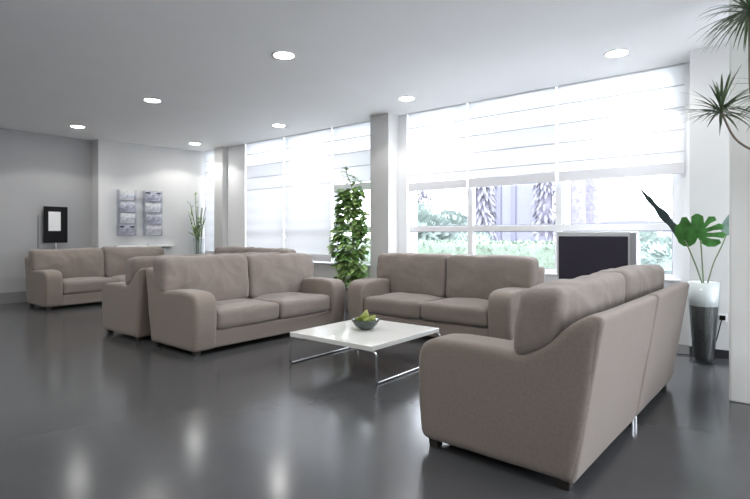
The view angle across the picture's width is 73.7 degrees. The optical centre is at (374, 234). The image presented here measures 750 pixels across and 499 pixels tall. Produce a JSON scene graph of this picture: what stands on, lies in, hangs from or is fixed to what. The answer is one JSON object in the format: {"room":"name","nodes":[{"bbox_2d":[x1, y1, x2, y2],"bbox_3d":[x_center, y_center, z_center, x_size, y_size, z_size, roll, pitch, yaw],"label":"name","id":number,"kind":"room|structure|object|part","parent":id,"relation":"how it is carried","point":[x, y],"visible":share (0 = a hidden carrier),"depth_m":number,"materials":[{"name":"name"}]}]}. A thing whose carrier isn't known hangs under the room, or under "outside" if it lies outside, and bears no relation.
{"room":"waiting room","nodes":[
{"label":"waiting room","id":0,"kind":"room"},
{"bbox_2d":[0,128,91,292],"bbox_3d":[-8.247,-0.345,7.404,0.170,3.190,7.660,0,0,39],"label":"wall","id":1,"kind":"structure","parent":0,"point":[37,171],"depth_m":9.49,"materials":[{"name":"grey paint"}]},
{"bbox_2d":[0,291,26,303],"bbox_3d":[-8.130,1.150,7.394,0.025,0.200,7.390,0,0,39],"label":"baseboard","id":2,"kind":"structure","parent":1,"relation":"attached to","point":[20,296],"depth_m":9.21,"materials":[{"name":"grey"}]},
{"bbox_2d":[38,215,38,247],"bbox_3d":[-6.418,-0.065,9.534,0.025,0.630,0.020,0,0,39],"label":"wall strip","id":3,"kind":"object","parent":1,"relation":"attached to","point":[38,215],"visible":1,"depth_m":9.52,"materials":[{"name":"grey"}]},
{"bbox_2d":[92,139,213,254],"bbox_3d":[-4.869,-0.345,11.130,0.790,3.190,2.500,0,0,39],"label":"wall","id":4,"kind":"structure","parent":0,"point":[177,174],"depth_m":10.79,"materials":[{"name":"white paint"}]},
{"bbox_2d":[114,245,173,248],"bbox_3d":[-4.904,0.295,10.659,1.180,0.150,0.157,0,0,-44],"label":"wall shelf","id":5,"kind":"object","parent":4,"relation":"attached to","point":[162,246],"visible":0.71,"depth_m":10.62,"materials":[{"name":"white paint"}]},
{"bbox_3d":[-5.175,-0.460,10.424,0.362,0.960,0.116,0,0,-44],"label":"magazine rack","id":6,"kind":"object","parent":4,"relation":"attached to","visible":0},
{"bbox_2d":[119,225,133,234],"bbox_3d":[-5.155,-0.110,10.392,0.280,0.204,0.061,0,0,-44],"label":"magazine","id":7,"kind":"object","parent":6,"relation":"in","point":[124,229],"visible":1,"depth_m":10.38,"materials":[{"name":"paper"}]},
{"bbox_2d":[119,190,133,199],"bbox_3d":[-5.153,-0.830,10.393,0.280,0.204,0.061,0,0,-44],"label":"magazine","id":8,"kind":"object","parent":6,"relation":"in","point":[124,194],"visible":1,"depth_m":10.38,"materials":[{"name":"white paper"}]},
{"bbox_2d":[120,213,134,222],"bbox_3d":[-5.143,-0.350,10.403,0.280,0.204,0.061,0,0,-44],"label":"magazine","id":9,"kind":"object","parent":6,"relation":"in","point":[124,217],"visible":1,"depth_m":10.39,"materials":[{"name":"white paper"}]},
{"bbox_2d":[120,201,134,211],"bbox_3d":[-5.145,-0.590,10.402,0.280,0.204,0.061,0,0,-44],"label":"magazine","id":10,"kind":"object","parent":6,"relation":"in","point":[124,206],"visible":1,"depth_m":10.39,"materials":[{"name":"white paper"}]},
{"bbox_3d":[-4.794,-0.465,10.792,0.392,0.970,0.116,0,0,-44],"label":"magazine rack","id":11,"kind":"object","parent":4,"relation":"attached to","visible":0},
{"bbox_2d":[145,191,160,200],"bbox_3d":[-4.777,-0.838,10.760,0.310,0.204,0.058,0,0,-44],"label":"magazine","id":12,"kind":"object","parent":11,"relation":"in","point":[149,196],"visible":1,"depth_m":10.74,"materials":[{"name":"paper"}]},
{"bbox_2d":[145,202,160,211],"bbox_3d":[-4.777,-0.595,10.759,0.310,0.204,0.058,0,0,-44],"label":"magazine","id":13,"kind":"object","parent":11,"relation":"in","point":[149,207],"visible":1,"depth_m":10.74,"materials":[{"name":"white paper"}]},
{"bbox_2d":[146,225,161,234],"bbox_3d":[-4.762,-0.110,10.774,0.310,0.204,0.058,0,0,-44],"label":"magazine","id":14,"kind":"object","parent":11,"relation":"in","point":[150,230],"visible":1,"depth_m":10.76,"materials":[{"name":"white paper"}]},
{"bbox_2d":[146,214,161,222],"bbox_3d":[-4.762,-0.353,10.774,0.310,0.204,0.058,0,0,-44],"label":"magazine","id":15,"kind":"object","parent":11,"relation":"in","point":[150,218],"visible":1,"depth_m":10.76,"materials":[{"name":"white paper"}]},
{"bbox_2d":[214,147,226,252],"bbox_3d":[-3.332,-0.345,11.227,0.310,3.190,0.430,0,0,39],"label":"wall","id":16,"kind":"structure","parent":0,"point":[220,153],"depth_m":11.03,"materials":[{"name":"white paint"}]},
{"bbox_2d":[0,0,728,151],"bbox_3d":[-1.382,-2.015,3.475,15.900,0.150,10.100,0,0,39],"label":"ceiling","id":17,"kind":"structure","parent":0,"point":[215,74],"depth_m":5.40,"materials":[{"name":"paint"}]},
{"bbox_2d":[69,125,85,127],"bbox_3d":[-5.319,-1.935,8.943,0.260,0.010,0.260,0,0,39],"label":"recessed light","id":18,"kind":"object","parent":17,"relation":"in","point":[72,126],"visible":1,"depth_m":8.92,"materials":[{"name":"white"}]},
{"bbox_2d":[143,98,161,102],"bbox_3d":[-3.205,-1.935,7.200,0.260,0.010,0.260,0,0,39],"label":"recessed light","id":19,"kind":"object","parent":17,"relation":"in","point":[150,100],"visible":1,"depth_m":7.20,"materials":[{"name":"white"}]},
{"bbox_2d":[205,150,213,253],"bbox_3d":[-3.740,-0.725,11.444,0.520,2.430,0.028,0,0,39],"label":"blind","id":20,"kind":"object","parent":17,"relation":"attached to","point":[209,155],"visible":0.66,"depth_m":11.48,"materials":[{"name":"fabric"}]},
{"bbox_2d":[246,137,283,247],"bbox_3d":[-2.276,-0.725,10.273,1.192,2.430,0.028,0,0,39],"label":"blind","id":21,"kind":"object","parent":17,"relation":"attached to","point":[264,159],"visible":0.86,"depth_m":10.25,"materials":[{"name":"fabric"}]},
{"bbox_2d":[271,124,285,126],"bbox_3d":[-1.702,-1.935,8.854,0.260,0.010,0.260,0,0,39],"label":"recessed light","id":22,"kind":"object","parent":17,"relation":"in","point":[273,125],"visible":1,"depth_m":8.84,"materials":[{"name":"white"}]},
{"bbox_2d":[272,51,295,59],"bbox_3d":[-0.984,-1.935,5.397,0.260,0.010,0.260,0,0,39],"label":"recessed light","id":23,"kind":"object","parent":17,"relation":"in","point":[282,55],"visible":1,"depth_m":5.39,"materials":[{"name":"white"}]},
{"bbox_2d":[397,96,415,100],"bbox_3d":[0.448,-1.935,7.107,0.260,0.010,0.260,0,0,39],"label":"recessed light","id":24,"kind":"object","parent":17,"relation":"in","point":[402,98],"visible":1,"depth_m":7.09,"materials":[{"name":"white"}]},
{"bbox_2d":[603,49,629,57],"bbox_3d":[2.580,-1.935,5.338,0.260,0.010,0.260,0,0,39],"label":"recessed light","id":25,"kind":"object","parent":17,"relation":"in","point":[616,53],"visible":1,"depth_m":5.33,"materials":[{"name":"white"}]},
{"bbox_2d":[0,302,749,498],"bbox_3d":[-1.382,1.310,3.475,15.900,0.120,10.100,0,0,39],"label":"floor","id":26,"kind":"structure","parent":0,"point":[87,411],"depth_m":3.17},
{"bbox_2d":[44,206,67,248],"bbox_3d":[-6.189,0.350,9.696,0.150,1.800,0.410,0,0,39],"label":"notice board","id":27,"kind":"object","parent":26,"relation":"on","point":[55,218],"visible":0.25,"depth_m":9.68,"materials":[{"name":"black"}]},
{"bbox_2d":[25,246,163,309],"bbox_3d":[-5.066,0.737,9.460,1.057,1.026,2.416,0,0,39],"label":"sofa","id":28,"kind":"object","parent":26,"relation":"on","point":[54,277],"visible":0.62,"depth_m":8.84,"materials":[{"name":"beige fabric"}]},
{"bbox_3d":[-5.724,0.792,8.629,1.046,0.820,0.271,0,0,39],"label":"arm","id":29,"kind":"part","parent":28,"relation":"part of","materials":[{"name":"beige fabric"}]},
{"bbox_2d":[28,248,104,278],"bbox_3d":[-5.607,0.530,9.123,0.326,0.585,1.212,0,0,39],"label":"cushion","id":30,"kind":"object","parent":28,"relation":"on","point":[74,262],"depth_m":9.03,"materials":[{"name":"beige fabric"}]},
{"bbox_2d":[63,277,118,294],"bbox_3d":[-5.275,0.906,9.036,0.812,0.286,0.936,0,0,39],"label":"seat cushion","id":31,"kind":"object","parent":28,"relation":"on","point":[71,285],"depth_m":8.75,"materials":[{"name":"grey fabric"}]},
{"bbox_2d":[106,275,124,281],"bbox_3d":[-4.690,0.908,9.763,0.808,0.282,0.938,0,0,39],"label":"seat cushion","id":32,"kind":"object","parent":28,"relation":"on","point":[120,278],"depth_m":9.38,"materials":[{"name":"grey fabric"}]},
{"bbox_2d":[101,246,163,276],"bbox_3d":[-4.851,0.521,10.061,0.325,0.595,1.209,0,0,39],"label":"cushion","id":33,"kind":"object","parent":28,"relation":"on","point":[115,259],"depth_m":9.72,"materials":[{"name":"beige fabric"}]},
{"bbox_2d":[102,252,280,341],"bbox_3d":[-2.374,0.749,6.945,1.056,1.003,2.290,0,0,39],"label":"sofa","id":34,"kind":"object","parent":26,"relation":"on","point":[125,308],"visible":0.16,"depth_m":5.93,"materials":[{"name":"beige fabric"}]},
{"bbox_3d":[-3.008,0.792,6.162,1.045,0.822,0.271,0,0,39],"label":"arm","id":35,"kind":"part","parent":34,"relation":"part of","materials":[{"name":"beige fabric"}]},
{"bbox_3d":[-2.400,0.791,6.240,0.214,0.821,1.123,0,0,39],"label":"panel","id":36,"kind":"part","parent":34,"relation":"part of","materials":[{"name":"beige fabric"}]},
{"bbox_2d":[125,254,211,284],"bbox_3d":[-2.564,0.537,6.369,0.325,0.578,1.154,0,0,39],"label":"cushion","id":37,"kind":"object","parent":34,"relation":"on","point":[133,264],"depth_m":5.92,"materials":[{"name":"beige fabric"}]},
{"bbox_2d":[216,252,280,254],"bbox_3d":[-1.857,0.538,7.264,0.326,0.582,1.146,0,0,39],"label":"cushion","id":38,"kind":"object","parent":34,"relation":"on","point":[247,252],"depth_m":7.20,"materials":[{"name":"beige fabric"}]},
{"bbox_2d":[187,192,205,253],"bbox_3d":[-3.956,0.146,11.059,0.534,2.208,0.558,0,0,-6],"label":"plant","id":39,"kind":"object","parent":26,"relation":"on","point":[196,229],"visible":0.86,"depth_m":11.03,"materials":[{"name":"green plant"}]},
{"bbox_2d":[146,252,344,356],"bbox_3d":[-1.514,0.741,6.265,1.057,1.018,2.301,0,0,39],"label":"sofa","id":40,"kind":"object","parent":26,"relation":"on","point":[199,303],"visible":0.99,"depth_m":5.82,"materials":[{"name":"beige fabric"}]},
{"bbox_3d":[-2.137,0.793,5.478,1.046,0.823,0.271,0,0,39],"label":"arm","id":41,"kind":"part","parent":40,"relation":"part of","materials":[{"name":"beige fabric"}]},
{"bbox_2d":[153,253,248,300],"bbox_3d":[-2.034,0.527,5.950,0.321,0.590,1.159,0,0,39],"label":"cushion","id":42,"kind":"object","parent":40,"relation":"on","point":[226,276],"depth_m":5.82,"materials":[{"name":"beige fabric"}]},
{"bbox_2d":[216,298,278,329],"bbox_3d":[-1.704,0.907,5.860,0.811,0.282,0.879,0,0,39],"label":"seat cushion","id":43,"kind":"object","parent":40,"relation":"on","point":[231,313],"depth_m":5.65,"materials":[{"name":"grey fabric"}]},
{"bbox_2d":[244,252,313,297],"bbox_3d":[-1.316,0.534,6.844,0.328,0.575,1.148,0,0,39],"label":"cushion","id":44,"kind":"object","parent":40,"relation":"on","point":[268,273],"depth_m":6.65,"materials":[{"name":"beige fabric"}]},
{"bbox_2d":[246,292,329,318],"bbox_3d":[-1.156,0.904,6.546,0.810,0.282,0.878,0,0,39],"label":"seat cushion","id":45,"kind":"object","parent":40,"relation":"on","point":[292,305],"depth_m":6.34,"materials":[{"name":"grey fabric"}]},
{"bbox_3d":[-0.879,0.791,7.051,1.048,0.822,0.271,0,0,39],"label":"arm","id":46,"kind":"part","parent":40,"relation":"part of","materials":[{"name":"beige fabric"}]},
{"bbox_2d":[214,246,295,253],"bbox_3d":[-2.532,0.742,9.614,2.304,1.016,1.058,0,0,39],"label":"sofa","id":47,"kind":"object","parent":26,"relation":"on","point":[232,249],"visible":0.07,"depth_m":9.73,"materials":[{"name":"beige fabric"}]},
{"bbox_2d":[214,246,254,253],"bbox_3d":[-2.849,0.530,10.132,1.161,0.593,0.322,0,0,39],"label":"cushion","id":48,"kind":"object","parent":47,"relation":"on","point":[232,249],"depth_m":9.99,"materials":[{"name":"beige fabric"}]},
{"bbox_2d":[249,247,295,253],"bbox_3d":[-1.954,0.532,9.416,1.153,0.579,0.327,0,0,39],"label":"cushion","id":49,"kind":"object","parent":47,"relation":"on","point":[260,250],"depth_m":9.32,"materials":[{"name":"beige fabric"}]},
{"bbox_2d":[327,165,369,310],"bbox_3d":[-0.483,0.040,8.335,0.808,2.420,0.556,0,0,44],"label":"climbing plant","id":50,"kind":"object","parent":26,"relation":"on","point":[351,201],"visible":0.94,"depth_m":8.21,"materials":[{"name":"green plant"}]},
{"bbox_3d":[-0.362,1.075,8.319,0.350,0.350,0.350,0,0,39],"label":"pot","id":51,"kind":"part","parent":50,"relation":"part of","materials":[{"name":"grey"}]},
{"bbox_2d":[289,320,440,383],"bbox_3d":[-0.087,1.090,4.901,1.086,0.320,1.075,0,0,39],"label":"coffee table","id":52,"kind":"object","parent":26,"relation":"on","point":[384,334],"visible":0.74,"depth_m":4.72,"materials":[{"name":"white paint"}]},
{"bbox_3d":[-0.434,1.111,5.178,0.198,0.276,1.036,0,0,39],"label":"leg","id":53,"kind":"part","parent":52,"relation":"part of","materials":[{"name":"silver metal"}]},
{"bbox_2d":[351,317,379,329],"bbox_3d":[-0.094,0.878,4.941,0.280,0.103,0.280,0,0,39],"label":"fruit bowl","id":54,"kind":"object","parent":52,"relation":"on","point":[363,325],"visible":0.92,"depth_m":4.84,"materials":[{"name":"green glass"}]},
{"bbox_2d":[362,310,368,318],"bbox_3d":[-0.096,0.781,4.947,0.074,0.110,0.073,0,0,-17],"label":"fruit","id":55,"kind":"object","parent":54,"relation":"in","point":[365,314],"visible":0.86,"depth_m":4.92,"materials":[{"name":"green plant"}]},
{"bbox_2d":[369,315,375,320],"bbox_3d":[-0.032,0.833,4.962,0.073,0.087,0.086,0,0,39],"label":"fruit","id":56,"kind":"object","parent":54,"relation":"in","point":[373,317],"visible":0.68,"depth_m":4.94,"materials":[{"name":"green plant"}]},
{"bbox_3d":[0.259,1.111,4.624,0.198,0.276,1.036,0,0,39],"label":"leg","id":57,"kind":"part","parent":52,"relation":"part of","materials":[{"name":"silver metal"}]},
{"bbox_2d":[348,252,544,339],"bbox_3d":[0.838,0.744,6.316,2.287,1.012,1.058,0,0,39],"label":"sofa","id":58,"kind":"object","parent":26,"relation":"on","point":[474,294],"visible":0.88,"depth_m":6.08,"materials":[{"name":"beige fabric"}]},
{"bbox_3d":[0.049,0.793,6.941,0.270,0.819,1.043,0,0,39],"label":"arm","id":59,"kind":"part","parent":58,"relation":"part of","materials":[{"name":"beige fabric"}]},
{"bbox_2d":[364,292,447,318],"bbox_3d":[0.432,0.908,6.510,0.878,0.280,0.809,0,0,39],"label":"seat cushion","id":60,"kind":"object","parent":58,"relation":"on","point":[385,305],"depth_m":6.27,"materials":[{"name":"grey fabric"}]},
{"bbox_2d":[377,252,451,296],"bbox_3d":[0.524,0.532,6.836,1.147,0.583,0.328,0,0,39],"label":"cushion","id":61,"kind":"object","parent":58,"relation":"on","point":[404,272],"depth_m":6.65,"materials":[{"name":"beige fabric"}]},
{"bbox_2d":[421,297,487,327],"bbox_3d":[1.116,0.903,5.960,0.884,0.284,0.805,0,0,39],"label":"seat cushion","id":62,"kind":"object","parent":58,"relation":"on","point":[445,312],"depth_m":5.70,"materials":[{"name":"grey fabric"}]},
{"bbox_2d":[446,254,538,299],"bbox_3d":[1.413,0.532,6.125,1.150,0.589,0.322,0,0,39],"label":"cushion","id":63,"kind":"object","parent":58,"relation":"on","point":[467,275],"depth_m":6.02,"materials":[{"name":"beige fabric"}]},
{"bbox_3d":[1.623,0.792,5.682,0.270,0.821,1.048,0,0,39],"label":"arm","id":64,"kind":"part","parent":58,"relation":"part of","materials":[{"name":"beige fabric"}]},
{"bbox_2d":[419,265,688,490],"bbox_3d":[1.407,0.740,3.530,1.059,1.020,2.358,0,0,41],"label":"sofa","id":65,"kind":"object","parent":26,"relation":"on","point":[586,354],"visible":1,"depth_m":2.64,"materials":[{"name":"beige fabric"}]},
{"bbox_3d":[0.726,0.793,2.745,1.045,0.821,0.271,0,0,41],"label":"arm","id":66,"kind":"part","parent":65,"relation":"part of","materials":[{"name":"beige fabric"}]},
{"bbox_2d":[514,272,625,354],"bbox_3d":[1.183,0.532,2.948,0.320,0.576,1.181,0,0,41],"label":"cushion","id":67,"kind":"object","parent":65,"relation":"on","point":[547,312],"depth_m":2.53,"materials":[{"name":"grey fabric"}]},
{"bbox_3d":[1.348,0.791,2.812,0.213,0.820,1.158,0,0,41],"label":"panel","id":68,"kind":"part","parent":65,"relation":"part of","materials":[{"name":"beige fabric"}]},
{"bbox_2d":[598,265,663,302],"bbox_3d":[1.951,0.528,3.837,0.320,0.597,1.179,0,0,41],"label":"cushion","id":69,"kind":"object","parent":65,"relation":"on","point":[640,280],"depth_m":3.57,"materials":[{"name":"grey fabric"}]},
{"bbox_3d":[2.109,0.792,3.700,0.213,0.820,1.156,0,0,41],"label":"panel","id":70,"kind":"part","parent":65,"relation":"part of","materials":[{"name":"beige fabric"}]},
{"bbox_2d":[557,231,638,278],"bbox_3d":[2.549,0.605,5.760,0.875,1.290,0.420,0,0,39],"label":"television","id":71,"kind":"object","parent":26,"relation":"on","point":[578,253],"visible":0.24,"depth_m":5.72,"materials":[{"name":"silver metal"}]},
{"bbox_2d":[630,232,636,264],"bbox_3d":[2.827,0.280,5.470,0.066,0.620,0.009,0,0,39],"label":"speaker grille","id":72,"kind":"object","parent":71,"relation":"attached to","point":[633,235],"depth_m":5.47,"materials":[{"name":"silver metal"}]},
{"bbox_2d":[640,189,728,361],"bbox_3d":[3.094,0.387,4.969,0.813,1.726,0.294,0,0,39],"label":"plant","id":73,"kind":"object","parent":26,"relation":"on","point":[703,295],"visible":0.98,"depth_m":4.81,"materials":[{"name":"green plant"}]},
{"bbox_3d":[3.128,0.245,4.925,0.176,0.474,0.024,0,0,28],"label":"stem","id":74,"kind":"part","parent":73,"relation":"part of","materials":[{"name":"green plant"}]},
{"bbox_3d":[3.184,0.265,4.867,0.077,0.432,0.018,0,0,-34],"label":"stem","id":75,"kind":"part","parent":73,"relation":"part of","materials":[{"name":"green"}]},
{"bbox_3d":[3.291,0.235,4.814,0.167,0.493,0.015,0,0,43],"label":"stem","id":76,"kind":"part","parent":73,"relation":"part of","materials":[{"name":"green plant"}]},
{"bbox_2d":[678,0,749,149],"bbox_3d":[2.619,-0.221,3.230,1.267,2.942,0.747,0,0,11],"label":"dracaena","id":77,"kind":"object","parent":26,"relation":"on","point":[720,95],"visible":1,"depth_m":3.29,"materials":[{"name":"green plant"}]},
{"bbox_2d":[370,113,397,277],"bbox_3d":[0.247,-0.345,8.273,0.370,3.190,0.570,0,0,39],"label":"column","id":78,"kind":"structure","parent":0,"point":[383,127],"depth_m":8.06,"materials":[{"name":"white paint"}]},
{"bbox_2d":[398,114,416,252],"bbox_3d":[0.539,-0.695,8.213,0.180,2.490,0.300,0,0,39],"label":"trim","id":79,"kind":"structure","parent":78,"relation":"attached to","point":[403,194],"depth_m":8.10,"materials":[{"name":"white paint"}]},
{"bbox_2d":[313,263,689,344],"bbox_3d":[1.918,0.890,7.136,14.920,0.720,0.260,0,0,39],"label":"wall","id":80,"kind":"structure","parent":0,"point":[320,270],"depth_m":6.61,"materials":[{"name":"white paint"}]},
{"bbox_2d":[227,144,245,246],"bbox_3d":[-2.928,-0.695,10.987,0.640,2.490,0.300,0,0,39],"label":"wall","id":81,"kind":"structure","parent":80,"relation":"attached to","point":[236,155],"depth_m":10.86,"materials":[{"name":"white paint"}]},
{"bbox_2d":[283,129,369,265],"bbox_3d":[-1.317,-0.705,9.604,3.735,2.470,0.154,0,0,39],"label":"window","id":82,"kind":"structure","parent":80,"relation":"in","point":[366,263],"depth_m":9.13,"materials":[{"name":"white"}]},
{"bbox_2d":[284,128,331,261],"bbox_3d":[-1.284,-0.725,9.480,1.274,2.430,0.028,0,0,39],"label":"blind","id":83,"kind":"object","parent":82,"relation":"attached to","point":[307,167],"visible":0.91,"depth_m":9.45,"materials":[{"name":"fabric"}]},
{"bbox_3d":[-1.343,0.519,9.571,3.731,0.022,0.069,0,0,39],"label":"sill","id":84,"kind":"part","parent":82,"relation":"part of","materials":[{"name":"white paint"}]},
{"bbox_2d":[333,121,369,192],"bbox_3d":[-0.344,-1.355,8.728,1.062,1.170,0.028,0,0,39],"label":"blind","id":85,"kind":"object","parent":82,"relation":"attached to","point":[351,143],"visible":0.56,"depth_m":8.77,"materials":[{"name":"fabric"}]},
{"bbox_2d":[409,88,680,281],"bbox_3d":[2.008,-0.705,6.944,3.870,2.470,0.154,0,0,39],"label":"window","id":86,"kind":"structure","parent":80,"relation":"in","point":[470,228],"depth_m":6.61,"materials":[{"name":"white"}]},
{"bbox_2d":[408,103,466,191],"bbox_3d":[0.944,-1.317,7.697,1.047,1.245,0.028,0,0,39],"label":"blind","id":87,"kind":"object","parent":86,"relation":"attached to","point":[437,138],"visible":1,"depth_m":7.67,"materials":[{"name":"fabric"}]},
{"bbox_2d":[469,87,555,187],"bbox_3d":[1.874,-1.317,6.953,1.264,1.245,0.028,0,0,39],"label":"blind","id":88,"kind":"object","parent":86,"relation":"attached to","point":[509,135],"visible":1,"depth_m":6.91,"materials":[{"name":"fabric"}]},
{"bbox_3d":[1.982,0.519,6.911,3.866,0.022,0.069,0,0,39],"label":"sill","id":89,"kind":"part","parent":86,"relation":"part of","materials":[{"name":"white paint"}]},
{"bbox_2d":[558,63,684,181],"bbox_3d":[2.947,-1.317,6.095,1.412,1.245,0.028,0,0,39],"label":"blind","id":90,"kind":"object","parent":86,"relation":"attached to","point":[634,118],"visible":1,"depth_m":6.05,"materials":[{"name":"fabric"}]},
{"bbox_2d":[681,63,689,282],"bbox_3d":[3.622,-0.695,5.760,0.140,2.490,0.280,0,0,39],"label":"trim","id":91,"kind":"structure","parent":80,"relation":"attached to","point":[685,178],"depth_m":5.66,"materials":[{"name":"white"}]},
{"bbox_2d":[690,43,728,349],"bbox_3d":[4.051,-0.345,5.128,1.320,3.190,0.730,0,0,39],"label":"wall","id":92,"kind":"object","parent":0,"point":[709,151],"visible":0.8,"depth_m":5.14,"materials":[{"name":"white paint"}]},
{"bbox_2d":[689,346,728,358],"bbox_3d":[3.808,1.208,4.841,1.300,0.085,0.022,0,0,39],"label":"baseboard","id":93,"kind":"object","parent":92,"relation":"attached to","point":[724,354],"visible":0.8,"depth_m":5.07,"materials":[{"name":"black"}]},
{"bbox_2d":[718,313,726,321],"bbox_3d":[3.516,0.840,5.059,0.080,0.080,0.044,0,0,39],"label":"wall socket","id":94,"kind":"object","parent":92,"relation":"attached to","point":[723,317],"visible":0.98,"depth_m":5.05,"materials":[{"name":"white plastic"}]},
{"bbox_2d":[677,320,721,355],"bbox_3d":[3.233,1.049,5.185,0.616,0.397,0.044,0,0,28],"label":"power cable","id":95,"kind":"object","parent":94,"relation":"hanging from","point":[721,320],"visible":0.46,"depth_m":5.05,"materials":[{"name":"black plastic"}]},
{"bbox_2d":[729,0,749,403],"bbox_3d":[3.073,-0.345,3.721,0.690,3.190,0.450,0,0,39],"label":"wall column","id":96,"kind":"structure","parent":0,"point":[739,156],"depth_m":3.72,"materials":[{"name":"paint"}]},
{"label":"outside","id":97,"kind":"structure","parent":0,"visible":0},
{"bbox_3d":[18.560,1.485,47.211,150.000,0.230,83.080,0,0,39],"label":"ground","id":98,"kind":"structure","parent":97,"visible":0},
{"bbox_2d":[417,181,444,217],"bbox_3d":[1.754,-1.013,20.657,2.302,4.794,2.565,0,0,-39],"label":"tree","id":99,"kind":"object","parent":98,"relation":"on","point":[422,195],"visible":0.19,"depth_m":20.53,"materials":[{"name":"green plant"}]},
{"bbox_2d":[417,201,455,242],"bbox_3d":[1.322,0.276,15.646,2.654,2.728,2.672,0,0,-7],"label":"bush","id":100,"kind":"object","parent":98,"relation":"on","point":[425,217],"visible":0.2,"depth_m":14.91,"materials":[{"name":"green plant"}]},
{"bbox_2d":[432,209,466,240],"bbox_3d":[3.311,0.219,22.373,3.464,2.828,3.514,0,0,-6],"label":"bush","id":101,"kind":"object","parent":98,"relation":"on","point":[456,218],"visible":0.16,"depth_m":21.55,"materials":[{"name":"green plant"}]},
{"bbox_2d":[283,238,640,268],"bbox_3d":[0.731,0.734,12.067,10.150,1.314,0.991,0,0,39],"label":"hedge","id":102,"kind":"object","parent":98,"relation":"on","point":[545,253],"visible":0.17,"depth_m":10.23,"materials":[{"name":"green plant"}]},
{"bbox_2d":[454,223,493,240],"bbox_3d":[2.678,0.560,13.516,1.462,1.806,1.422,0,0,39],"label":"bush","id":103,"kind":"object","parent":98,"relation":"on","point":[479,236],"visible":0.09,"depth_m":13.19,"materials":[{"name":"green plant"}]},
{"bbox_2d":[466,163,497,239],"bbox_3d":[3.502,-0.651,16.407,1.173,4.108,1.275,0,0,39],"label":"palm tree","id":104,"kind":"object","parent":98,"relation":"on","point":[483,198],"visible":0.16,"depth_m":16.11,"materials":[{"name":"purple plant"}]},
{"bbox_2d":[488,176,495,241],"bbox_3d":[5.638,-1.004,23.754,1.329,4.822,1.289,0,0,-16],"label":"palm tree","id":105,"kind":"object","parent":98,"relation":"on","point":[494,200],"visible":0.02,"depth_m":23.40,"materials":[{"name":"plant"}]},
{"bbox_2d":[496,173,538,243],"bbox_3d":[6.341,-2.770,21.180,1.940,8.300,2.300,0,0,39],"label":"tower","id":106,"kind":"structure","parent":98,"relation":"on","point":[513,202],"depth_m":20.35,"materials":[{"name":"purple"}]},
{"bbox_2d":[530,171,554,243],"bbox_3d":[6.237,-0.639,18.093,1.272,4.093,1.358,0,0,-23],"label":"palm tree","id":107,"kind":"object","parent":98,"relation":"on","point":[544,197],"visible":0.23,"depth_m":17.86,"materials":[{"name":"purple plant"}]},
{"bbox_2d":[570,169,585,223],"bbox_3d":[7.052,-0.965,17.424,0.781,4.735,0.749,0,0,-15],"label":"palm tree","id":108,"kind":"object","parent":98,"relation":"on","point":[577,188],"visible":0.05,"depth_m":17.17,"materials":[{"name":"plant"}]},
{"bbox_2d":[585,168,600,223],"bbox_3d":[10.310,-1.503,23.777,1.572,5.823,1.599,0,0,-15],"label":"palm tree","id":109,"kind":"object","parent":98,"relation":"on","point":[592,187],"visible":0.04,"depth_m":23.42,"materials":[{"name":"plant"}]},
{"bbox_2d":[600,205,662,236],"bbox_3d":[19.912,-0.445,39.137,4.200,3.650,6.600,0,0,39],"label":"house","id":110,"kind":"structure","parent":98,"relation":"on","point":[630,214],"depth_m":37.08,"materials":[{"name":"grey"}]},
{"bbox_2d":[638,231,665,246],"bbox_3d":[10.075,0.640,18.816,2.782,1.970,2.760,0,0,-6],"label":"bush","id":111,"kind":"object","parent":98,"relation":"on","point":[644,236],"visible":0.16,"depth_m":18.15,"materials":[{"name":"green plant"}]},
{"bbox_2d":[640,235,671,272],"bbox_3d":[8.998,0.791,14.577,3.324,1.750,3.534,0,0,39],"label":"bush","id":112,"kind":"object","parent":98,"relation":"on","point":[661,254],"visible":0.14,"depth_m":14.16,"materials":[{"name":"green plant"}]},
{"bbox_2d":[662,231,671,237],"bbox_3d":[28.111,-0.020,47.945,6.600,2.800,6.600,0,0,39],"label":"house","id":113,"kind":"structure","parent":98,"relation":"on","point":[667,233],"depth_m":45.36,"materials":[{"name":"grey"}]}
]}

